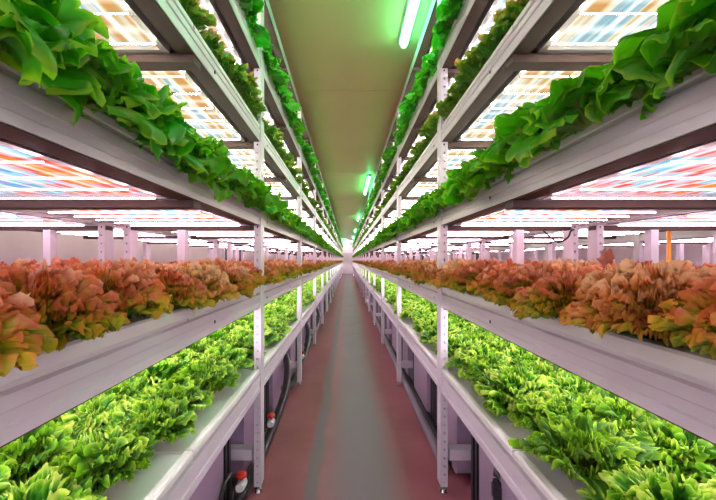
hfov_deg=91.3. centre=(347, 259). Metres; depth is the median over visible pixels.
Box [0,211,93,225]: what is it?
light
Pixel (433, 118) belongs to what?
lettuce
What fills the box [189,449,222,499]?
tank
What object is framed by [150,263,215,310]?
leaf lettuce
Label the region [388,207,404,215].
light
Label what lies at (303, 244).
light
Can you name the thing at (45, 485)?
lettuce
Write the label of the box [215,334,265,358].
lettuce
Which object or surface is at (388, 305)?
tray
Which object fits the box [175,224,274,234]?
light
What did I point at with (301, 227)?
lettuce
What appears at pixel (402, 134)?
lettuce
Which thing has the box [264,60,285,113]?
tray
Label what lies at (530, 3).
tray
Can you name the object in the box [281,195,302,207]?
light
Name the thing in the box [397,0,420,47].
ceiling lamp
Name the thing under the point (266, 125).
lettuce
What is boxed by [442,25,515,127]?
tray
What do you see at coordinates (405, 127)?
lettuce
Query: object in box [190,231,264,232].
diffuser
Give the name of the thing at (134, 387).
lettuce
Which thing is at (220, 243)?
light
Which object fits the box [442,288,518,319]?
tray
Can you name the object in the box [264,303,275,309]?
lettuce
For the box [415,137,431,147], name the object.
lettuce
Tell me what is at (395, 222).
lettuce
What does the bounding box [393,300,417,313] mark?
lettuce
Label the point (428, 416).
pipe
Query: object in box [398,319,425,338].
tray
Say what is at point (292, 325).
tray
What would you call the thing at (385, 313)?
pipe
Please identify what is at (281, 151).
lettuce
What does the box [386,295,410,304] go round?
lettuce
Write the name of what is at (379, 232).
lettuce
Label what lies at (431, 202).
lettuce
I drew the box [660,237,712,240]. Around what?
light
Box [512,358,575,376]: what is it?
lettuce
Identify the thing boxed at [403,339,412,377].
tank
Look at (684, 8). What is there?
lettuce
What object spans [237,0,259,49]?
tray
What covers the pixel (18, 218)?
diffuser
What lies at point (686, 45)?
lettuce
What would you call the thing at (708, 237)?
diffuser
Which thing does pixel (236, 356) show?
lettuce
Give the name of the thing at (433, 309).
lettuce
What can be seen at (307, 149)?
lettuce
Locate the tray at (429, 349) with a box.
[414,336,464,370]
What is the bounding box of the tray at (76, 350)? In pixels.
[0,308,192,391]
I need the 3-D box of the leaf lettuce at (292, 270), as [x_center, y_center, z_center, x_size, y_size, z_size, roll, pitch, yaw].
[-0.598,0.082,3.020,0.353,0.180,0.340,0,0,-16]
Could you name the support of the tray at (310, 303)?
on the rack at (29, 119)
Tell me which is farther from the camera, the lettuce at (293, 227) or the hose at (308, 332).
the hose at (308, 332)
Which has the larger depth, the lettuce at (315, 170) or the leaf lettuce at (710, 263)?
the lettuce at (315, 170)
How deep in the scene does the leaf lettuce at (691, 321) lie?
0.55 m
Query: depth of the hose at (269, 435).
2.67 m
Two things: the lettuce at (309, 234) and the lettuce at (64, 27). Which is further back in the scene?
the lettuce at (309, 234)
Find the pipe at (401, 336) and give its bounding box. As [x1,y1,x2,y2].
[401,336,402,360]
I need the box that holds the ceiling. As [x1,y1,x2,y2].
[268,0,432,240]
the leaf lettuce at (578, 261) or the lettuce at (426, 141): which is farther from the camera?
the lettuce at (426, 141)
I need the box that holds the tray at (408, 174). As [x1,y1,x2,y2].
[398,166,413,188]
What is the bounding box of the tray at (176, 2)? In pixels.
[172,0,192,27]
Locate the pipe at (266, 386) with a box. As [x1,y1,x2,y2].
[264,379,268,431]
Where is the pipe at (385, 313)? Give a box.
[385,313,386,328]
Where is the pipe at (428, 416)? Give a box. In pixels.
[366,296,451,466]
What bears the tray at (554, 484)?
on the rack at (687, 119)
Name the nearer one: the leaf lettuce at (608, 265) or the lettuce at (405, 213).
the leaf lettuce at (608, 265)
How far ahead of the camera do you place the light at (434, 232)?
2.81 m
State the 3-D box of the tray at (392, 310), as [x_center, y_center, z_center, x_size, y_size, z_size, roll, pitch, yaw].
[0.988,0.679,4.395,0.833,0.042,0.898,0,0,0]
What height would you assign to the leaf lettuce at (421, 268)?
0.201 m
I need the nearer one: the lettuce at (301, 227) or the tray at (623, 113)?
the tray at (623, 113)
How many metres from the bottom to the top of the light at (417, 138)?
0.054 m
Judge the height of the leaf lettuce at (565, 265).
0.176 m
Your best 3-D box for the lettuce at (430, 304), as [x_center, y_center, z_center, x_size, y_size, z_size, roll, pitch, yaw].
[1.004,0.586,4.170,0.317,0.170,0.309,0,0,1]
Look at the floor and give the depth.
2.87 m
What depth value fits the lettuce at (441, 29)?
1.93 m
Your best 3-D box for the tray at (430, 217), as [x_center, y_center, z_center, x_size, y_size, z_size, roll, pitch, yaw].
[0.988,-0.305,2.575,0.833,0.040,0.898,0,0,0]
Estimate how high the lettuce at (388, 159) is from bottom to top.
0.240 m
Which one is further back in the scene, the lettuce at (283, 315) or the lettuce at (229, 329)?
the lettuce at (283, 315)
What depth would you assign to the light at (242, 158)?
2.59 m
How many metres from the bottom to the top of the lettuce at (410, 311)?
0.204 m
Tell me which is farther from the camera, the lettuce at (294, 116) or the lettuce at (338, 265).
the lettuce at (338, 265)
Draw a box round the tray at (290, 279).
[284,275,299,283]
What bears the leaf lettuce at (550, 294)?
on the tray at (694, 367)
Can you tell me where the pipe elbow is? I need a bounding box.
[491,466,501,499]
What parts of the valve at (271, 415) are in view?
handle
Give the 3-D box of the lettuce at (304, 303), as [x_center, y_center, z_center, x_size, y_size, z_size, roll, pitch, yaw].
[-0.710,0.573,4.666,0.363,0.197,0.352,0,0,-30]
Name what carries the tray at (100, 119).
on the rack at (29, 119)
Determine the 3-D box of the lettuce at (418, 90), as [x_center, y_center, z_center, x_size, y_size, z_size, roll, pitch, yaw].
[0.599,-1.328,2.688,0.296,0.239,0.383,0,0,-23]
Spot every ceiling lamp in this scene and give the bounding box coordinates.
[363,175,370,194]
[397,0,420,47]
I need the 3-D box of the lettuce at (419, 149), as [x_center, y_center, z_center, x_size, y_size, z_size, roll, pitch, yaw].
[0.661,-0.896,2.748,0.302,0.170,0.309,0,0,-39]
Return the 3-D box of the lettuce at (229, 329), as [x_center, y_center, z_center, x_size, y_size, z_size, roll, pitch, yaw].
[-1.008,0.574,2.735,0.376,0.195,0.370,0,0,-16]
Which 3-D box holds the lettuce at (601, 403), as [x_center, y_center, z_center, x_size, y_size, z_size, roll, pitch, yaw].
[0.983,0.575,1.297,0.370,0.191,0.378,0,0,-4]
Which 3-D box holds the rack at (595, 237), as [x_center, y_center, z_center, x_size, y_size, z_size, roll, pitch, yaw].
[1.925,-0.160,16.723,0.850,3.160,36.485,0,0,0]
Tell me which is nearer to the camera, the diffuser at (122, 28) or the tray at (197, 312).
the diffuser at (122, 28)
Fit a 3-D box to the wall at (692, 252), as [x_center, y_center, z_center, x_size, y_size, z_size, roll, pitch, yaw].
[5.030,-0.245,16.440,0.120,3.330,39.280,0,0,0]
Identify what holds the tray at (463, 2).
on the rack at (687, 119)
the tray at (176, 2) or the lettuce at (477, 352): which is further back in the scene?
the lettuce at (477, 352)
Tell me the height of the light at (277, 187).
0.054 m
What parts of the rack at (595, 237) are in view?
rail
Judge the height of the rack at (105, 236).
3.160 m
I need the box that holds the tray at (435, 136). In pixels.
[414,133,436,167]
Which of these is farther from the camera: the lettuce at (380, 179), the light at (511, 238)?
the lettuce at (380, 179)
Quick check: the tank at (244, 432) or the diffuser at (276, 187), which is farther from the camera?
the diffuser at (276, 187)
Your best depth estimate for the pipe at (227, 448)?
2.01 m
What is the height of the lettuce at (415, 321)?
0.156 m
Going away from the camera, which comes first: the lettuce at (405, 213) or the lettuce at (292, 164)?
the lettuce at (405, 213)
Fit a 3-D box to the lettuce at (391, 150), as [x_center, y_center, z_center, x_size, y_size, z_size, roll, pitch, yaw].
[0.586,-1.321,4.110,0.302,0.239,0.309,0,0,43]
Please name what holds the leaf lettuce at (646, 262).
on the tray at (478, 300)
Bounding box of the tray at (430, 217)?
[416,210,444,225]
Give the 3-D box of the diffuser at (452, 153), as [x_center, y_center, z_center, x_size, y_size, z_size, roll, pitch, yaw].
[0.995,-0.736,2.618,0.626,0.001,0.801,0,0,0]
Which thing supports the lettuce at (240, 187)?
on the tray at (234, 194)
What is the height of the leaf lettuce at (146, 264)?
0.186 m
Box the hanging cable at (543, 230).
[542,229,574,242]
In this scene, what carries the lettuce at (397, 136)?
on the tray
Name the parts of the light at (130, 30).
frame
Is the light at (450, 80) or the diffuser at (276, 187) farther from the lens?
the diffuser at (276, 187)
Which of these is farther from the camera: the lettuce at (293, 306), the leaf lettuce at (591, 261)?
the lettuce at (293, 306)
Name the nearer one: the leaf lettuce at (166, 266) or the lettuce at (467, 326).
the leaf lettuce at (166, 266)
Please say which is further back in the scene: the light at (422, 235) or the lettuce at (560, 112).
the light at (422, 235)
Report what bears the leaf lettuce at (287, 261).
on the tray at (290, 279)
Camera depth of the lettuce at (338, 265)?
17.83 m
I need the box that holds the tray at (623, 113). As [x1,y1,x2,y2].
[513,68,715,173]
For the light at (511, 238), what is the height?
0.054 m
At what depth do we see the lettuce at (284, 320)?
3.21 m
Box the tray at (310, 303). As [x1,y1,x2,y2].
[302,301,314,308]
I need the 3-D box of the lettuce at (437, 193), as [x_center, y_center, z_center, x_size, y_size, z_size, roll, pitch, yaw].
[0.573,-0.361,1.862,0.257,0.196,0.245,0,0,-16]
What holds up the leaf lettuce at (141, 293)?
on the tray at (76, 350)
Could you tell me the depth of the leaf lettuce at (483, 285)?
1.41 m
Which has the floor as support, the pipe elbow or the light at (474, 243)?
the pipe elbow
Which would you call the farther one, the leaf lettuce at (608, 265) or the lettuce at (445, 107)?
the lettuce at (445, 107)
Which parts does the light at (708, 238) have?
frame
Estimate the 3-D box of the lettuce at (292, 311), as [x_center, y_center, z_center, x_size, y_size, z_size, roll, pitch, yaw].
[-0.727,0.584,3.908,0.300,0.175,0.359,0,0,-13]
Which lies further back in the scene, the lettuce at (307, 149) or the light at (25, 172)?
the lettuce at (307, 149)
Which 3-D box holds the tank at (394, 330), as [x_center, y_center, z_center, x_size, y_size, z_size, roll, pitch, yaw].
[0.995,1.135,5.200,0.590,0.570,0.600,0,0,0]
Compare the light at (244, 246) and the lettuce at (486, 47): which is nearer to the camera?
the lettuce at (486, 47)
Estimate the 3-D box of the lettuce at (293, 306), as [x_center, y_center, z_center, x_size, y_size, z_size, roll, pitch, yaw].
[-0.729,0.584,4.149,0.319,0.174,0.308,0,0,22]
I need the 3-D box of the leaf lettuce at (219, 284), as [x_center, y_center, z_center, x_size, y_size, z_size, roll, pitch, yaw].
[-0.589,0.090,1.372,0.300,0.164,0.323,0,0,2]
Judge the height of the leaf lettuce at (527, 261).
0.178 m
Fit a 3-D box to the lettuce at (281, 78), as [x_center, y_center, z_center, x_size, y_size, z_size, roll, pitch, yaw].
[-0.550,-1.328,2.437,0.334,0.209,0.342,0,0,14]
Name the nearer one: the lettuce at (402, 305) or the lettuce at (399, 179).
the lettuce at (399, 179)
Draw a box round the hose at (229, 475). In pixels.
[219,473,235,499]
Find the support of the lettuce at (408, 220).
on the tray at (430, 217)
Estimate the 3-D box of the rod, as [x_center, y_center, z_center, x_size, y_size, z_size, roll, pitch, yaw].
[2.020,0.590,2.200,0.024,1.660,0.023,0,0,0]
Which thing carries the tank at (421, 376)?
on the floor
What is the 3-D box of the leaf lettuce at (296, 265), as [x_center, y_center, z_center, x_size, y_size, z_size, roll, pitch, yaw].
[-0.612,0.091,3.513,0.319,0.160,0.336,0,0,21]
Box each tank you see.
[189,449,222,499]
[231,402,253,472]
[269,357,283,412]
[286,340,294,376]
[302,325,304,350]
[307,316,310,328]
[378,304,380,320]
[387,316,391,341]
[392,323,396,352]
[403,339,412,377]
[414,354,429,412]
[448,402,470,475]
[479,445,517,499]
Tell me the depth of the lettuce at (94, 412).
1.25 m
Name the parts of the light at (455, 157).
frame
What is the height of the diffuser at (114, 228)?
0.001 m
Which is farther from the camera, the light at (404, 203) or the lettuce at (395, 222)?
the light at (404, 203)
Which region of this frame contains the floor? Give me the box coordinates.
[231,274,470,499]
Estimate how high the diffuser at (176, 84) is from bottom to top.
0.001 m
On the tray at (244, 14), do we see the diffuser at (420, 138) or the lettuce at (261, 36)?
the lettuce at (261, 36)
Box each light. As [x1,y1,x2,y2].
[0,137,169,198]
[0,198,245,225]
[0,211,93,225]
[57,224,166,234]
[79,0,169,52]
[114,235,209,240]
[117,52,245,141]
[156,241,236,244]
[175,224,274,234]
[199,0,245,63]
[202,235,291,240]
[212,244,251,247]
[228,138,275,176]
[235,241,302,244]
[248,68,275,125]
[264,174,292,195]
[269,244,308,247]
[276,124,292,153]
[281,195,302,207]
[291,207,309,215]
[302,215,312,221]
[384,215,401,221]
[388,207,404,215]
[389,244,427,247]
[395,155,406,175]
[395,194,419,207]
[395,241,462,244]
[406,124,424,156]
[406,175,436,195]
[406,235,496,240]
[423,68,455,125]
[423,138,476,176]
[425,224,524,234]
[426,43,431,61]
[448,244,478,247]
[456,0,516,68]
[456,52,612,141]
[456,197,709,225]
[461,241,542,244]
[489,235,586,240]
[532,224,643,234]
[537,0,668,52]
[537,138,715,198]
[556,241,698,247]
[607,210,715,225]
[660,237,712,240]
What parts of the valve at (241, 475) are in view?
handle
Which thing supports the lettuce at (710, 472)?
on the tray at (554, 484)
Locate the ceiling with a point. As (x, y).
(349, 70)
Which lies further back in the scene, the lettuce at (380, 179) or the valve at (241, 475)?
the lettuce at (380, 179)
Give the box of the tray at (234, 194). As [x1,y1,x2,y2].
[187,173,259,210]
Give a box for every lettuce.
[0,0,57,88]
[0,0,108,126]
[0,258,129,351]
[0,259,36,269]
[0,263,59,274]
[0,285,57,376]
[0,420,89,488]
[0,461,18,495]
[0,462,106,499]
[2,258,47,270]
[32,257,111,269]
[47,259,173,319]
[48,425,159,496]
[52,392,135,435]
[81,38,167,144]
[81,39,194,161]
[97,396,197,444]
[98,374,149,400]
[101,256,158,270]
[118,356,192,386]
[133,115,208,174]
[134,375,215,411]
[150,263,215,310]
[154,263,174,268]
[167,348,203,363]
[169,263,239,303]
[169,355,240,391]
[172,259,195,265]
[178,0,216,31]
[181,128,225,181]
[182,136,231,188]
[183,257,256,297]
[186,338,217,354]
[191,343,254,369]
[199,27,233,59]
[205,329,234,342]
[208,156,249,201]
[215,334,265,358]
[216,55,247,85]
[217,323,240,333]
[222,259,264,289]
[222,330,265,346]
[227,168,259,201]
[231,320,247,327]
[232,322,281,345]
[233,71,261,105]
[234,166,267,207]
[236,315,253,324]
[238,261,266,285]
[239,0,264,17]
[244,95,266,115]
[245,176,278,208]
[246,10,271,48]
[246,261,282,285]
[249,316,290,337]
[254,113,270,129]
[258,192,277,213]
[262,44,280,72]
[264,120,279,138]
[264,259,294,278]
[264,261,286,280]
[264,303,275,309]
[264,313,288,323]
[265,307,297,321]
[266,313,292,321]
[267,56,289,90]
[268,131,284,147]
[268,198,289,220]
[269,299,279,305]
[272,192,288,222]
[273,258,300,277]
[273,305,295,315]
[274,259,297,278]
[274,303,296,312]
[275,83,291,98]
[275,147,285,154]
[276,208,290,225]
[278,299,302,308]
[279,95,301,114]
[279,147,293,160]
[280,209,296,225]
[283,159,294,167]
[283,296,308,302]
[284,259,394,263]
[285,109,297,126]
[285,208,300,230]
[286,297,308,305]
[288,159,296,171]
[290,166,302,178]
[291,118,305,132]
[291,211,304,230]
[291,259,314,271]
[291,262,302,271]
[291,292,314,301]
[293,132,301,137]
[296,134,306,145]
[299,182,308,187]
[300,219,309,234]
[302,143,313,156]
[303,259,316,271]
[304,153,314,162]
[304,286,320,292]
[305,155,318,164]
[305,224,311,237]
[309,163,319,175]
[309,228,315,240]
[313,230,321,242]
[316,181,323,189]
[324,265,372,274]
[374,230,383,240]
[376,170,383,182]
[378,259,395,269]
[379,173,386,177]
[380,167,387,173]
[381,153,391,168]
[381,163,390,170]
[382,154,393,162]
[383,223,396,239]
[383,262,391,270]
[384,142,396,156]
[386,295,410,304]
[387,258,410,272]
[389,217,403,233]
[390,260,408,275]
[391,217,401,234]
[393,132,401,146]
[393,299,413,307]
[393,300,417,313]
[394,173,404,182]
[396,108,410,126]
[396,120,409,134]
[396,125,406,140]
[396,261,412,274]
[397,216,410,230]
[398,170,407,177]
[398,213,417,228]
[399,92,417,116]
[399,210,422,226]
[399,304,425,313]
[399,306,433,318]
[401,205,425,228]
[402,163,411,174]
[402,258,431,278]
[405,79,423,106]
[405,160,416,166]
[407,192,430,217]
[409,153,421,161]
[410,139,425,154]
[410,197,425,221]
[410,258,436,284]
[410,293,421,299]
[411,312,436,321]
[412,317,454,337]
[413,316,436,326]
[415,61,429,88]
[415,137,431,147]
[416,299,431,304]
[418,120,436,138]
[418,261,450,280]
[419,187,439,217]
[419,319,467,342]
[421,302,436,307]
[422,41,445,78]
[425,266,442,285]
[426,195,443,210]
[427,110,447,130]
[428,331,470,348]
[429,257,483,288]
[429,306,436,312]
[431,0,460,50]
[432,183,447,209]
[434,334,489,357]
[435,93,458,117]
[436,189,445,204]
[439,0,462,20]
[440,157,474,206]
[444,342,514,371]
[446,258,512,294]
[447,80,469,100]
[448,311,456,318]
[448,315,474,324]
[450,147,494,201]
[451,321,484,330]
[454,58,482,90]
[458,356,519,383]
[461,325,489,334]
[464,25,505,68]
[466,263,521,301]
[468,332,501,344]
[469,160,521,189]
[470,126,560,184]
[471,364,562,416]
[483,101,576,167]
[483,336,516,351]
[486,259,572,306]
[489,0,528,39]
[496,345,552,365]
[499,258,525,265]
[505,63,608,162]
[506,262,532,266]
[506,392,604,431]
[507,412,661,498]
[509,266,604,319]
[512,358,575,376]
[524,259,541,264]
[538,371,597,393]
[549,257,572,266]
[550,259,585,272]
[557,387,652,431]
[558,258,715,348]
[565,258,583,264]
[576,460,715,499]
[579,26,683,122]
[579,248,614,268]
[579,258,615,266]
[583,263,616,271]
[596,0,715,119]
[618,259,653,266]
[621,413,715,482]
[648,270,715,359]
[673,259,713,266]
[674,0,715,19]
[695,462,715,487]
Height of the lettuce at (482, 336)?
0.170 m
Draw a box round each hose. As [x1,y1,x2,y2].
[219,473,235,499]
[232,353,290,499]
[281,322,310,390]
[304,307,320,346]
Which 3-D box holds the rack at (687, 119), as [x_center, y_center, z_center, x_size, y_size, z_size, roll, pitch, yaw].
[0.985,-0.160,16.723,0.850,3.160,36.485,0,0,0]
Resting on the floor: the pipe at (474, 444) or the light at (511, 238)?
the pipe at (474, 444)
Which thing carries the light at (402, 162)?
attached to the rack at (687, 119)
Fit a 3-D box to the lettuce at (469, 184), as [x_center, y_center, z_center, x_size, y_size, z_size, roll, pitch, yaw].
[0.567,-0.368,1.430,0.294,0.266,0.292,0,0,-13]
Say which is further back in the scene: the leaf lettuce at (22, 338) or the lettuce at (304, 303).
the lettuce at (304, 303)
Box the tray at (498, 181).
[443,171,519,210]
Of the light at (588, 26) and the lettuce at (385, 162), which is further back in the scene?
the lettuce at (385, 162)
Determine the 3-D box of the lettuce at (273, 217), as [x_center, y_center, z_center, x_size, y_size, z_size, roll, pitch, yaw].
[-0.541,-0.369,2.411,0.273,0.212,0.326,0,0,-28]
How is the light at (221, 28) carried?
attached to the rack at (29, 119)
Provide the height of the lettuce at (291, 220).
0.210 m
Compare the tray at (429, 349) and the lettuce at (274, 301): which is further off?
the lettuce at (274, 301)
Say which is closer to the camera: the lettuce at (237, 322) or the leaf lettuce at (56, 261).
the leaf lettuce at (56, 261)
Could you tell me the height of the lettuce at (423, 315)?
0.160 m
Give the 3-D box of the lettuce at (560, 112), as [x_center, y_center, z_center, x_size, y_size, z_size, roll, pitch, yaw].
[0.560,-0.340,0.833,0.277,0.202,0.290,0,0,-36]
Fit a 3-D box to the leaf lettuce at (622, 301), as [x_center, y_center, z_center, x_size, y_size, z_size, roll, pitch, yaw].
[0.653,0.084,0.741,0.352,0.178,0.333,0,0,-43]
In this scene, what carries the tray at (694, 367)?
on the rack at (687, 119)
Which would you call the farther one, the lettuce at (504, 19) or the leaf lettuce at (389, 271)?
the leaf lettuce at (389, 271)
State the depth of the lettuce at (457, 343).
2.23 m
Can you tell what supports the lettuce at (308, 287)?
on the tray
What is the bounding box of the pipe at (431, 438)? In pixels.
[364,294,449,469]
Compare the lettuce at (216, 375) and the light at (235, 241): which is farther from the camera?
the light at (235, 241)
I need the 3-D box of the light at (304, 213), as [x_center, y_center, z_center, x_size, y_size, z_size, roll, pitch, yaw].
[-0.955,-0.735,5.348,0.670,0.054,0.845,0,0,0]
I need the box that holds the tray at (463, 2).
[442,0,465,50]
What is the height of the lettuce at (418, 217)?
0.200 m
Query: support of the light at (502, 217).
attached to the rack at (687, 119)
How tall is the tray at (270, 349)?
0.042 m
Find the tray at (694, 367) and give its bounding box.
[513,310,715,390]
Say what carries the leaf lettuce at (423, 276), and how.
on the tray at (426, 285)
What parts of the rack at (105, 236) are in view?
rail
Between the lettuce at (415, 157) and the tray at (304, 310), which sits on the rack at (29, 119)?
the tray at (304, 310)
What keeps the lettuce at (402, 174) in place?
on the tray at (408, 174)
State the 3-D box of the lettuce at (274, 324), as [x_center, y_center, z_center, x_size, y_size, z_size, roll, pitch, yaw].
[-0.664,0.571,2.946,0.381,0.200,0.367,0,0,-27]
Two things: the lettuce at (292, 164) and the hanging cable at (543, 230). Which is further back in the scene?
the lettuce at (292, 164)
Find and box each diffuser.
[0,145,143,192]
[0,213,64,221]
[73,210,230,221]
[75,228,145,232]
[79,0,153,42]
[141,71,237,137]
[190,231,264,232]
[228,151,270,174]
[264,112,271,122]
[264,182,286,192]
[281,200,296,205]
[401,200,417,205]
[409,136,424,154]
[411,182,436,192]
[428,151,476,174]
[436,231,509,232]
[464,71,581,137]
[471,210,629,221]
[554,228,624,232]
[564,145,715,192]
[580,242,632,245]
[637,211,715,221]
[676,237,712,239]
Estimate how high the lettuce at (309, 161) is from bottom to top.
0.230 m
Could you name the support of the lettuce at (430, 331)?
on the tray at (429, 349)
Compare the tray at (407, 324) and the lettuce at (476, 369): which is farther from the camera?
the tray at (407, 324)
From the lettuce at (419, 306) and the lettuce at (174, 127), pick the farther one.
the lettuce at (419, 306)
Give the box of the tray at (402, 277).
[398,275,413,282]
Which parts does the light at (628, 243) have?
frame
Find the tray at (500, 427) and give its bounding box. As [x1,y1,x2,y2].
[442,369,531,456]
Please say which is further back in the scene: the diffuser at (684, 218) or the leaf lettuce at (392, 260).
the leaf lettuce at (392, 260)
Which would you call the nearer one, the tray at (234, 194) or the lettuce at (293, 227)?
the tray at (234, 194)
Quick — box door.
[342,253,352,273]
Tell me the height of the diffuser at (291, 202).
0.001 m
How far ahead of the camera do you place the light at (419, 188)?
3.60 m
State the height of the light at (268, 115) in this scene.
0.054 m
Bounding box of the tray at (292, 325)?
[283,319,299,338]
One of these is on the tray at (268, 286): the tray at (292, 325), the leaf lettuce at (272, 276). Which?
the leaf lettuce at (272, 276)
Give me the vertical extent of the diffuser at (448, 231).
0.001 m
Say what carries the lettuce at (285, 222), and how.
on the tray
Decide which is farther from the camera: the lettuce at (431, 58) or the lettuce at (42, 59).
the lettuce at (431, 58)
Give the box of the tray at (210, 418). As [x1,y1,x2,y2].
[150,369,259,456]
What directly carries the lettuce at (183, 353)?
on the tray at (210, 418)
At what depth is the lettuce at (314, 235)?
4.46 m
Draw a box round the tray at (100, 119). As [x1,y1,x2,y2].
[0,61,184,167]
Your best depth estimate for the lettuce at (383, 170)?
4.91 m
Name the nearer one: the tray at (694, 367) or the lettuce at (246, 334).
the tray at (694, 367)
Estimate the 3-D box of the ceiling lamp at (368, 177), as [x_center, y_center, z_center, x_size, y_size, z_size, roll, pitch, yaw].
[0.485,-1.868,8.850,0.110,0.085,2.000,0,0,0]
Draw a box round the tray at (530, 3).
[513,0,535,27]
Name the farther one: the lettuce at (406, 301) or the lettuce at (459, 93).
the lettuce at (406, 301)
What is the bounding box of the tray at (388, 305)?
[382,300,393,308]
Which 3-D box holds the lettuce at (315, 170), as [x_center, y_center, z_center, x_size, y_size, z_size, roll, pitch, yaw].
[-0.533,-1.334,4.928,0.330,0.256,0.335,0,0,21]
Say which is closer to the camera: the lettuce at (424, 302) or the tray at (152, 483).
the tray at (152, 483)
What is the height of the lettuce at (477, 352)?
0.189 m
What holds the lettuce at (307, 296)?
on the tray at (310, 303)
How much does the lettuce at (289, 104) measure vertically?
0.245 m
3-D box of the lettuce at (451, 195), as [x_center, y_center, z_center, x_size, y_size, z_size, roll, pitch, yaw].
[0.573,-0.369,1.567,0.312,0.258,0.299,0,0,16]
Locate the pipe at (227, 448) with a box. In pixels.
[223,437,230,499]
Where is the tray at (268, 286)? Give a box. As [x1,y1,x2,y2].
[257,279,285,293]
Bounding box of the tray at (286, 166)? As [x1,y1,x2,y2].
[286,166,299,188]
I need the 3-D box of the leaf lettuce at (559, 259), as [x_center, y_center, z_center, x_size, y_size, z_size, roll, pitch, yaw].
[1.100,0.077,1.876,0.353,0.187,0.350,0,0,4]
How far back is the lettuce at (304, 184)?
4.08 m
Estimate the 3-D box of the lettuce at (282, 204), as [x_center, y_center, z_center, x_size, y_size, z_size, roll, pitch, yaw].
[-0.530,-0.368,2.279,0.300,0.248,0.326,0,0,4]
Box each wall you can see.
[0,231,284,265]
[317,241,378,259]
[408,231,701,266]
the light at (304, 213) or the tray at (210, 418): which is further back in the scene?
the light at (304, 213)
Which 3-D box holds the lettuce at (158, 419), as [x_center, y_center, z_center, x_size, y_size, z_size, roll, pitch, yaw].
[-0.707,0.589,1.283,0.320,0.165,0.307,0,0,35]
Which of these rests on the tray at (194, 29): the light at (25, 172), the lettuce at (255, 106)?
the lettuce at (255, 106)
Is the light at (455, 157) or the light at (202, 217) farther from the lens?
the light at (455, 157)
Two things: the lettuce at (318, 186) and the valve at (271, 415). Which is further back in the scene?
the lettuce at (318, 186)
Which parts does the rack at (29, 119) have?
rail, rail, rail, rail, rail, rail, rail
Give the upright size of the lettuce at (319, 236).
0.210 m
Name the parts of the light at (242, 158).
frame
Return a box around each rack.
[0,0,341,499]
[0,210,325,265]
[353,0,715,499]
[364,210,715,264]
[389,231,712,264]
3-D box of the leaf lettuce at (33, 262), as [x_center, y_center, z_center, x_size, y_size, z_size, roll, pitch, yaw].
[-1.276,0.083,1.334,0.340,0.176,0.359,0,0,-15]
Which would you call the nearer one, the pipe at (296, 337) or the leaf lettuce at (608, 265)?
the leaf lettuce at (608, 265)
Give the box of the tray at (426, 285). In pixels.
[414,282,444,293]
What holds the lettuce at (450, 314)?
on the tray at (407, 324)
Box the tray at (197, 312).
[187,286,259,319]
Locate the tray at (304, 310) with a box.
[295,308,308,317]
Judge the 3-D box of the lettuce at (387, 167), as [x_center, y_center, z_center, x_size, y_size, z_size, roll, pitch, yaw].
[0.609,-1.333,4.716,0.354,0.230,0.318,0,0,-24]
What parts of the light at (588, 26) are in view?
frame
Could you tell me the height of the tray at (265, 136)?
0.035 m
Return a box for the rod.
[666,231,670,262]
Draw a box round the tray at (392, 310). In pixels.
[389,308,409,318]
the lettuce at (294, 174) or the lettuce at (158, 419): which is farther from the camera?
the lettuce at (294, 174)
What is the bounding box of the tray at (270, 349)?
[237,337,285,370]
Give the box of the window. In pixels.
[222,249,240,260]
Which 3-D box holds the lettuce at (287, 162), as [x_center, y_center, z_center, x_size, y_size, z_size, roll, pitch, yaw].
[-0.638,-0.892,3.154,0.294,0.162,0.288,0,0,-37]
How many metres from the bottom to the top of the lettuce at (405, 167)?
0.178 m
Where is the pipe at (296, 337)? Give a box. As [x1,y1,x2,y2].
[295,337,296,360]
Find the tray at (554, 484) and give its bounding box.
[513,451,587,499]
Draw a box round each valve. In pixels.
[235,470,246,492]
[267,412,274,427]
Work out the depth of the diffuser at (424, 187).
3.55 m
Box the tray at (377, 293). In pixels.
[374,290,386,300]
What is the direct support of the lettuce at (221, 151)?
on the tray at (234, 194)
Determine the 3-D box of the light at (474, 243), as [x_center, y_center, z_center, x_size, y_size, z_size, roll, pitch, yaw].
[1.915,-0.228,4.438,0.670,0.054,0.845,0,0,0]
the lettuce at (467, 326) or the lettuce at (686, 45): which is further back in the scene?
the lettuce at (467, 326)
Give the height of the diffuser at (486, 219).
0.001 m
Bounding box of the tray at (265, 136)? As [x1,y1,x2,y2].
[264,133,285,167]
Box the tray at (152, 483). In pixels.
[101,451,192,499]
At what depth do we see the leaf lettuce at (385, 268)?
4.70 m
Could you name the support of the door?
in the wall at (347, 246)
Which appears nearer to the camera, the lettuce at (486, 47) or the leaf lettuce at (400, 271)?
the lettuce at (486, 47)
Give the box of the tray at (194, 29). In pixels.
[191,25,259,127]
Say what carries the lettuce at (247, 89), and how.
on the tray at (194, 29)
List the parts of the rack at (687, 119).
rail, rail, rail, rail, rail, rail, rail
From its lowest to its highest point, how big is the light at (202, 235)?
0.054 m
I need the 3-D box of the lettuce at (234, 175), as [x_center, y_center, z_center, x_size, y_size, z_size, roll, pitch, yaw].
[-0.558,-0.347,1.384,0.294,0.263,0.324,0,0,15]
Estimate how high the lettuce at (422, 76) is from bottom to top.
0.178 m
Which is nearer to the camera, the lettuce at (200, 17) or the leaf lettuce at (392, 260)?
the lettuce at (200, 17)
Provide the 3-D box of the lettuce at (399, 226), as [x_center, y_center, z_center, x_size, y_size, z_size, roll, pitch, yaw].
[0.562,-0.359,3.159,0.250,0.182,0.268,0,0,-17]
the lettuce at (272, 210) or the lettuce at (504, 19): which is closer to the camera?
the lettuce at (504, 19)
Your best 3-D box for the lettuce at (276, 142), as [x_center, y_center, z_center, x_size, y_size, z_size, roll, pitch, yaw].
[-0.607,-0.889,2.539,0.291,0.155,0.294,0,0,-7]

